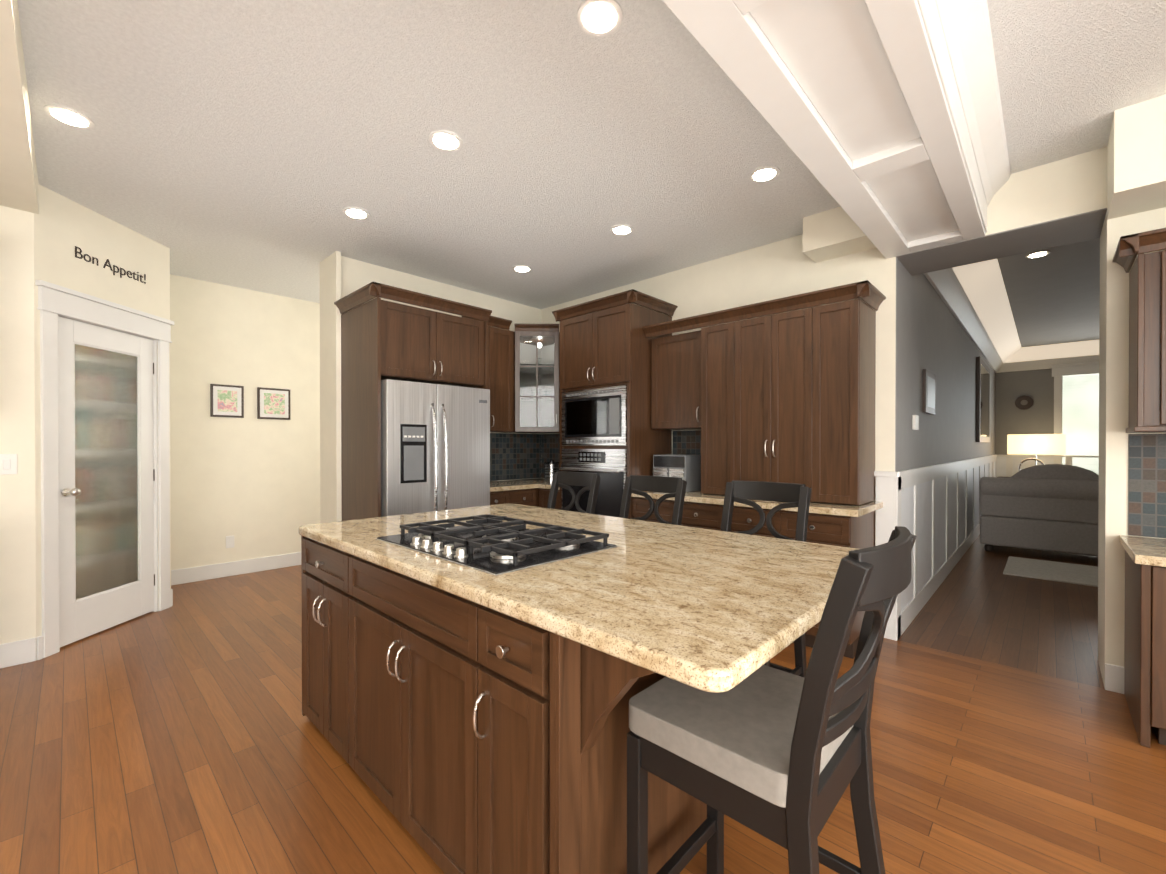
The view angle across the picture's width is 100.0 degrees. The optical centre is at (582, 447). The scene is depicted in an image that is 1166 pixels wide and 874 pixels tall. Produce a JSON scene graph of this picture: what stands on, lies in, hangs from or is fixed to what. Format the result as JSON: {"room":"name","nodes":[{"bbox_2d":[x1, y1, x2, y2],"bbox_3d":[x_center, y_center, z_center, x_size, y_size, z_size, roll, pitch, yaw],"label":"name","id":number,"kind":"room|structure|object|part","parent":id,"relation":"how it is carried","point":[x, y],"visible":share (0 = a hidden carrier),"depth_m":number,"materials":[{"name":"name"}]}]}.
{"room":"kitchen","nodes":[
{"label":"kitchen","id":0,"kind":"room"},
{"bbox_2d":[0,0,38,213],"bbox_3d":[-3.554,-1.496,0.397,3.153,0.189,4.070,0,0,44],"label":"ceiling soffit","id":1,"kind":"structure","parent":0,"point":[19,187],"depth_m":2.16,"materials":[{"name":"beige paint"}]},
{"bbox_2d":[34,184,170,636],"bbox_3d":[-3.381,-0.162,3.450,0.120,2.890,1.000,0,0,-1],"label":"wall","id":2,"kind":"structure","parent":0,"point":[64,226],"depth_m":3.27,"materials":[{"name":"beige paint"}]},
{"bbox_2d":[35,280,173,659],"bbox_3d":[-3.361,0.133,3.452,0.160,2.300,1.000,0,0,-1],"label":"door frame","id":3,"kind":"structure","parent":2,"relation":"attached to","point":[55,301],"depth_m":3.10,"materials":[{"name":"white wood"}]},
{"bbox_2d":[58,316,154,646],"bbox_3d":[-3.319,0.216,3.460,0.122,2.110,0.738,0,0,-1],"label":"pantry door","id":4,"kind":"structure","parent":2,"relation":"in","point":[106,487],"depth_m":3.42,"materials":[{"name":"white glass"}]},
{"bbox_2d":[75,246,145,283],"bbox_3d":[-3.319,-1.271,3.454,0.003,0.097,0.530,0,0,-1],"label":"decal","id":5,"kind":"object","parent":2,"relation":"attached to","point":[109,265],"visible":1,"depth_m":3.44},
{"bbox_2d":[0,534,1165,873],"bbox_3d":[1.979,1.312,3.795,9.800,0.060,16.800,0,0,44],"label":"floor","id":6,"kind":"structure","parent":0,"point":[182,735],"depth_m":2.06,"materials":[{"name":"brown wood"}]},
{"bbox_2d":[334,282,491,520],"bbox_3d":[-1.434,0.047,4.131,0.818,2.465,1.030,0,0,44],"label":"tall cabinet","id":7,"kind":"object","parent":6,"relation":"on","point":[382,339],"visible":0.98,"depth_m":3.82,"materials":[{"name":"brown wood"}]},
{"bbox_2d":[381,379,489,516],"bbox_3d":[-1.375,0.380,4.118,0.884,1.760,0.900,0,0,44],"label":"fridge","id":8,"kind":"object","parent":6,"relation":"on","point":[435,447],"visible":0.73,"depth_m":3.78,"materials":[{"name":"silver metal"}]},
{"bbox_2d":[301,535,724,873],"bbox_3d":[-0.205,0.852,2.056,2.010,0.878,1.246,0,0,44],"label":"kitchen island","id":9,"kind":"object","parent":6,"relation":"on","point":[475,680],"depth_m":1.38,"materials":[{"name":"brown wood"}]},
{"bbox_2d":[299,503,856,692],"bbox_3d":[-0.127,0.390,2.019,2.190,0.042,1.270,0,0,44],"label":"island countertop","id":10,"kind":"structure","parent":9,"relation":"on","point":[703,609],"depth_m":1.43,"materials":[{"name":"beige stone"}]},
{"bbox_2d":[376,514,617,575],"bbox_3d":[-0.354,0.343,1.903,0.808,0.054,0.558,0,0,44],"label":"cooktop","id":11,"kind":"object","parent":10,"relation":"in","point":[488,545],"depth_m":1.77,"materials":[{"name":"black metal"}]},
{"bbox_2d":[490,433,551,506],"bbox_3d":[-0.693,0.558,5.032,0.654,1.434,1.281,0,0,44],"label":"base cabinet","id":12,"kind":"object","parent":6,"relation":"on","point":[513,457],"visible":0.15,"depth_m":5.31,"materials":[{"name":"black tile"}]},
{"bbox_2d":[490,433,540,480],"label":"backsplash","id":13,"kind":"structure","parent":12,"relation":"attached to","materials":[{"name":"grey tile"}]},
{"bbox_2d":[545,460,558,480],"bbox_3d":[-0.337,0.243,5.302,0.156,0.220,0.156,0,0,44],"label":"steel canister","id":14,"kind":"object","parent":12,"relation":"on","point":[551,467],"visible":0.96,"depth_m":5.24,"materials":[{"name":"silver metal"}]},
{"bbox_2d":[538,434,559,508],"bbox_3d":[-0.355,0.558,5.168,0.951,1.434,0.618,0,0,44],"label":"base cabinet","id":15,"kind":"object","parent":6,"relation":"on","point":[550,446],"visible":0.25,"depth_m":5.55,"materials":[{"name":"brown wood"}]},
{"bbox_2d":[541,434,559,477],"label":"backsplash","id":16,"kind":"structure","parent":15,"relation":"attached to","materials":[{"name":"grey tile"}]},
{"bbox_2d":[547,471,600,513],"bbox_3d":[-0.204,0.728,3.224,0.430,1.118,0.538,0,0,44],"label":"stool","id":17,"kind":"object","parent":6,"relation":"on","point":[565,479],"visible":0.29,"depth_m":3.39,"materials":[{"name":"wood"}]},
{"bbox_2d":[552,289,677,518],"bbox_3d":[0.270,-0.004,4.516,0.960,2.565,0.697,0,0,44],"label":"tall cabinet","id":18,"kind":"object","parent":6,"relation":"on","point":[611,437],"visible":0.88,"depth_m":4.22,"materials":[{"name":"brown wood"}]},
{"bbox_2d":[562,385,626,445],"bbox_3d":[0.205,-0.272,4.447,0.760,0.500,0.389,0,0,44],"label":"microwave","id":19,"kind":"object","parent":18,"relation":"in","point":[592,415],"depth_m":4.28,"materials":[{"name":"silver metal"}]},
{"bbox_2d":[619,475,686,524],"bbox_3d":[0.274,0.731,2.769,0.430,1.118,0.538,0,0,44],"label":"stool","id":20,"kind":"object","parent":6,"relation":"on","point":[675,487],"visible":0.25,"depth_m":2.93,"materials":[{"name":"wood"}]},
{"bbox_2d":[632,498,722,530],"bbox_3d":[0.928,0.841,3.961,0.874,0.879,0.600,0,0,44],"label":"base cabinet","id":21,"kind":"object","parent":6,"relation":"on","point":[695,514],"depth_m":3.68,"materials":[{"name":"brown wood"}]},
{"bbox_2d":[721,480,810,677],"bbox_3d":[0.767,0.733,2.300,0.430,1.118,0.538,0,0,44],"label":"stool","id":22,"kind":"object","parent":6,"relation":"on","point":[793,495],"visible":0.35,"depth_m":2.43,"materials":[{"name":"wood"}]},
{"bbox_2d":[627,526,915,873],"bbox_3d":[0.439,0.739,1.144,0.538,1.118,0.430,0,0,44],"label":"stool","id":23,"kind":"object","parent":6,"relation":"on","point":[783,759],"visible":0.94,"depth_m":1.02,"materials":[{"name":"wood"}]},
{"bbox_2d":[731,506,874,658],"bbox_3d":[1.479,0.844,3.436,0.874,0.879,0.600,0,0,44],"label":"base cabinet","id":24,"kind":"object","parent":6,"relation":"on","point":[846,525],"depth_m":3.09,"materials":[{"name":"brown wood"}]},
{"bbox_2d":[672,430,700,454],"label":"backsplash","id":25,"kind":"structure","parent":24,"relation":"attached to","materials":[{"name":"tile"}]},
{"bbox_2d":[631,491,882,517],"bbox_3d":[1.215,0.382,3.673,1.685,0.040,0.618,0,0,44],"label":"countertop","id":26,"kind":"structure","parent":24,"relation":"on","point":[844,510],"depth_m":3.22,"materials":[{"name":"beige stone"}]},
{"bbox_2d":[653,454,700,491],"bbox_3d":[0.813,0.209,4.160,0.320,0.300,0.370,0,0,44],"label":"air fryer","id":27,"kind":"object","parent":26,"relation":"on","point":[685,467],"visible":0.58,"depth_m":4.04,"materials":[{"name":"silver metal"}]},
{"bbox_2d":[698,316,741,494],"bbox_3d":[1.179,-0.291,3.841,0.324,1.295,0.420,0,0,44],"label":"upper cabinet","id":28,"kind":"object","parent":26,"relation":"on","point":[719,346],"depth_m":3.70,"materials":[{"name":"brown wood"}]},
{"bbox_2d":[742,300,821,502],"bbox_3d":[1.459,-0.290,3.574,0.649,1.295,0.420,0,0,44],"label":"upper cabinet","id":29,"kind":"object","parent":26,"relation":"on","point":[786,396],"depth_m":3.37,"materials":[{"name":"brown wood"}]},
{"bbox_2d":[822,296,877,504],"bbox_3d":[1.740,-0.289,3.307,0.325,1.295,0.420,0,0,44],"label":"upper cabinet","id":30,"kind":"object","parent":26,"relation":"on","point":[848,327],"depth_m":3.13,"materials":[{"name":"brown wood"}]},
{"bbox_2d":[980,464,1098,555],"bbox_3d":[6.021,0.730,5.633,2.196,1.085,1.100,0,0,44],"label":"sofa","id":31,"kind":"object","parent":6,"relation":"on","point":[1050,507],"visible":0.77,"depth_m":5.64,"materials":[{"name":"fabric"}]},
{"bbox_2d":[1003,556,1097,586],"bbox_3d":[5.234,1.270,4.714,1.750,0.015,1.020,0,0,44],"label":"living room rug","id":32,"kind":"object","parent":6,"relation":"on","point":[1087,575],"visible":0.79,"depth_m":4.99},
{"bbox_2d":[1119,434,1165,747],"bbox_3d":[3.489,0.613,1.498,2.450,1.360,0.638,0,0,44],"label":"base cabinet","id":33,"kind":"object","parent":6,"relation":"on","point":[1145,636],"visible":1,"depth_m":2.25,"materials":[{"name":"brown wood"}]},
{"bbox_2d":[1128,434,1165,537],"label":"backsplash","id":34,"kind":"structure","parent":33,"relation":"attached to","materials":[{"name":"tile"}]},
{"bbox_3d":[8.065,0.898,8.630,1.150,0.720,0.500,0,0,44],"label":"console table","id":35,"kind":"object","parent":6,"relation":"on","visible":0},
{"bbox_2d":[1018,458,1044,470],"bbox_3d":[7.892,0.358,8.599,0.362,0.362,0.080,0,0,44],"label":"ring sculpture","id":36,"kind":"object","parent":35,"relation":"on","point":[1024,460],"visible":0.4,"depth_m":8.62,"materials":[{"name":"silver metal"}]},
{"bbox_2d":[1007,434,1065,464],"bbox_3d":[8.059,0.148,8.701,0.760,0.780,0.240,0,0,44],"label":"table lamp","id":37,"kind":"object","parent":35,"relation":"on","point":[1038,444],"visible":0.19,"depth_m":8.61,"materials":[{"name":"white fabric"}]},
{"bbox_2d":[0,94,1165,688],"bbox_3d":[-0.847,-0.149,0.817,9.800,2.890,8.600,0,0,44],"label":"wall","id":38,"kind":"structure","parent":0,"point":[252,484],"depth_m":3.95,"materials":[{"name":"beige paint"}]},
{"bbox_2d":[0,454,16,474],"bbox_3d":[-3.381,0.096,2.870,0.011,0.120,0.080,0,0,44],"label":"switch plate","id":39,"kind":"object","parent":38,"relation":"attached to","point":[8,463],"depth_m":2.87,"materials":[{"name":"white plastic"}]},
{"bbox_2d":[0,638,35,668],"bbox_3d":[-4.700,1.223,1.487,0.014,0.140,4.050,0,0,44],"label":"baseboard","id":40,"kind":"structure","parent":38,"relation":"attached to","point":[17,652],"depth_m":2.90,"materials":[{"name":"white wood"}]},
{"bbox_2d":[210,384,243,417],"bbox_3d":[-3.525,-0.463,4.847,0.023,0.320,0.270,0,0,44],"label":"picture frame","id":41,"kind":"object","parent":38,"relation":"attached to","point":[228,401],"depth_m":4.83,"materials":[{"name":"paper"}]},
{"bbox_2d":[226,535,233,547],"bbox_3d":[-3.517,0.936,4.874,0.006,0.120,0.070,0,0,44],"label":"switch plate","id":42,"kind":"object","parent":38,"relation":"attached to","point":[229,539],"depth_m":4.87,"materials":[{"name":"white plastic"}]},
{"bbox_2d":[171,552,300,584],"bbox_3d":[-2.767,1.202,5.658,0.014,0.140,3.240,0,0,44],"label":"baseboard","id":43,"kind":"structure","parent":38,"relation":"attached to","point":[200,573],"depth_m":4.89,"materials":[{"name":"white wood"}]},
{"bbox_2d":[257,387,289,419],"bbox_3d":[-3.246,-0.463,5.140,0.023,0.325,0.300,0,0,44],"label":"picture frame","id":44,"kind":"object","parent":38,"relation":"attached to","point":[272,403],"depth_m":5.13,"materials":[{"name":"paper"}]},
{"bbox_2d":[462,316,513,431],"bbox_3d":[-1.024,-0.721,4.870,0.390,1.115,0.599,0,0,44],"label":"upper cabinet","id":45,"kind":"object","parent":38,"relation":"attached to","point":[500,362],"visible":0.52,"depth_m":4.87,"materials":[{"name":"brown wood"}]},
{"bbox_2d":[496,324,560,433],"bbox_3d":[-0.476,-0.716,5.232,0.683,1.100,0.683,0,0,44],"label":"upper cabinet","id":46,"kind":"object","parent":38,"relation":"attached to","point":[537,389],"visible":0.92,"depth_m":5.01,"materials":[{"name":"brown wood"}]},
{"bbox_3d":[-0.470,-0.715,4.993,0.452,1.098,0.054,0,0,-1],"label":"door","id":47,"kind":"part","parent":46,"relation":"part of","materials":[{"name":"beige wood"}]},
{"bbox_2d":[650,328,697,429],"bbox_3d":[0.890,-0.550,4.163,0.500,0.780,0.350,0,0,44],"label":"upper cabinet","id":48,"kind":"object","parent":38,"relation":"attached to","point":[674,358],"depth_m":4.05,"materials":[{"name":"brown wood"}]},
{"bbox_2d":[1124,228,1165,431],"bbox_3d":[2.981,-0.548,2.174,0.714,0.895,0.350,0,0,44],"label":"upper cabinet","id":49,"kind":"object","parent":38,"relation":"attached to","point":[1147,343],"depth_m":2.28,"materials":[{"name":"brown wood"}]},
{"bbox_2d":[17,0,1165,308],"bbox_3d":[-0.847,-1.644,0.810,9.800,0.100,8.600,0,0,44],"label":"ceiling","id":50,"kind":"structure","parent":0,"point":[253,144],"depth_m":2.46,"materials":[{"name":"white paint"}]},
{"bbox_2d":[44,104,94,128],"bbox_3d":[-2.477,-1.596,2.361,0.169,0.011,0.169,0,0,-1],"label":"recessed light","id":51,"kind":"object","parent":50,"relation":"in","point":[63,114],"depth_m":2.35,"materials":[{"name":"white glass"}]},
{"bbox_2d":[343,207,369,219],"bbox_3d":[-1.547,-1.601,3.339,0.169,0.011,0.169,0,0,-1],"label":"recessed light","id":52,"kind":"object","parent":50,"relation":"in","point":[353,212],"depth_m":3.33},
{"bbox_2d":[429,130,462,151],"bbox_3d":[-0.714,-1.597,2.546,0.169,0.011,0.169,0,0,-1],"label":"recessed light","id":53,"kind":"object","parent":50,"relation":"in","point":[445,140],"depth_m":2.53,"materials":[{"name":"white glass"}]},
{"bbox_2d":[512,265,531,272],"bbox_3d":[-0.547,-1.606,4.389,0.169,0.011,0.169,0,0,-1],"label":"recessed light","id":54,"kind":"object","parent":50,"relation":"in","point":[518,268],"depth_m":4.37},
{"bbox_2d":[577,0,622,36],"bbox_3d":[0.062,-1.593,1.809,0.169,0.011,0.169,0,0,-1],"label":"recessed light","id":55,"kind":"object","parent":50,"relation":"in","point":[599,18],"depth_m":1.80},
{"bbox_2d":[610,224,632,234],"bbox_3d":[0.286,-1.602,3.597,0.169,0.011,0.169,0,0,-1],"label":"recessed light","id":56,"kind":"object","parent":50,"relation":"in","point":[621,229],"depth_m":3.58,"materials":[{"name":"white glass"}]},
{"bbox_2d":[749,165,779,182],"bbox_3d":[1.061,-1.598,2.859,0.169,0.011,0.169,0,0,-1],"label":"recessed light","id":57,"kind":"object","parent":50,"relation":"in","point":[767,173],"depth_m":2.85,"materials":[{"name":"white glass"}]},
{"bbox_2d":[662,0,1010,258],"bbox_3d":[-0.480,-1.426,0.185,0.634,0.330,8.000,0,0,44],"label":"beam","id":58,"kind":"structure","parent":50,"relation":"attached to","point":[884,119],"depth_m":1.86,"materials":[{"name":"white wood"}]},
{"bbox_2d":[911,274,994,468],"bbox_3d":[5.182,-0.382,6.619,0.136,3.300,8.120,0,0,44],"label":"wall","id":59,"kind":"structure","parent":0,"point":[945,350],"depth_m":4.76,"materials":[{"name":"grey paint"}]},
{"bbox_2d":[912,415,918,429],"bbox_3d":[2.527,-0.193,3.715,0.022,0.110,0.110,0,0,44],"label":"switch plate","id":60,"kind":"object","parent":59,"relation":"attached to","point":[915,418],"depth_m":3.68,"materials":[{"name":"white plastic"}]},
{"bbox_2d":[922,369,935,414],"bbox_3d":[2.925,-0.465,4.128,0.027,0.350,0.460,0,0,44],"label":"framed picture","id":61,"kind":"object","parent":59,"relation":"attached to","point":[928,391],"visible":1,"depth_m":4.03},
{"bbox_2d":[890,455,997,640],"bbox_3d":[5.015,0.707,6.331,0.029,1.125,8.534,0,0,44],"label":"wainscoting","id":62,"kind":"structure","parent":59,"relation":"attached to","point":[935,509],"depth_m":4.27,"materials":[{"name":"white wood"}]},
{"bbox_2d":[976,356,989,442],"bbox_3d":[6.103,-0.686,7.453,0.048,1.200,1.600,0,0,44],"label":"mirror","id":63,"kind":"object","parent":59,"relation":"attached to","point":[982,402],"visible":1,"depth_m":7.11,"materials":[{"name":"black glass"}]},
{"bbox_2d":[895,208,1106,471],"bbox_3d":[2.609,-0.558,3.118,0.966,1.445,0.499,0,0,44],"label":"wall","id":64,"kind":"structure","parent":0,"point":[1086,226],"depth_m":3.27,"materials":[{"name":"grey paint"}]},
{"bbox_2d":[995,368,1053,454],"bbox_3d":[9.563,-0.389,7.972,4.320,3.300,0.120,0,0,44],"label":"wall","id":65,"kind":"structure","parent":0,"point":[1038,385],"depth_m":9.16,"materials":[{"name":"grey paint"}]},
{"bbox_2d":[1015,396,1033,409],"bbox_3d":[8.223,-0.845,9.115,0.260,0.260,0.048,0,0,44],"label":"clock","id":66,"kind":"object","parent":65,"relation":"attached to","point":[1024,402],"visible":1,"depth_m":9.10,"materials":[{"name":"brown"}]},
{"bbox_2d":[998,455,1098,476],"bbox_3d":[9.528,0.699,7.907,4.335,1.125,0.030,0,0,44],"label":"trim","id":67,"kind":"structure","parent":65,"relation":"attached to","point":[1007,464],"depth_m":9.18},
{"bbox_2d":[1050,361,1098,474],"bbox_3d":[9.041,-0.361,8.338,1.560,2.260,0.070,0,0,44],"label":"living room window","id":68,"kind":"structure","parent":65,"relation":"in","point":[1076,403],"depth_m":8.64,"materials":[{"name":"white glass"}]},
{"bbox_2d":[997,238,1099,347],"bbox_3d":[6.799,-1.855,5.074,4.600,0.100,8.120,0,0,44],"label":"ceiling","id":69,"kind":"structure","parent":0,"point":[1053,295],"depth_m":5.72,"materials":[{"name":"grey paint"}]},
{"bbox_2d":[923,259,1098,372],"bbox_3d":[6.770,-1.615,5.019,4.364,0.380,8.000,0,0,44],"label":"molding","id":70,"kind":"structure","parent":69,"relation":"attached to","point":[974,297],"depth_m":6.30,"materials":[{"name":"white wood"}]},
{"bbox_2d":[1025,250,1049,257],"bbox_3d":[4.223,-1.796,4.543,0.170,0.011,0.170,0,0,44],"label":"recessed light","id":71,"kind":"object","parent":69,"relation":"in","point":[1037,254],"visible":1,"depth_m":4.53,"materials":[{"name":"white glass"}]}
]}

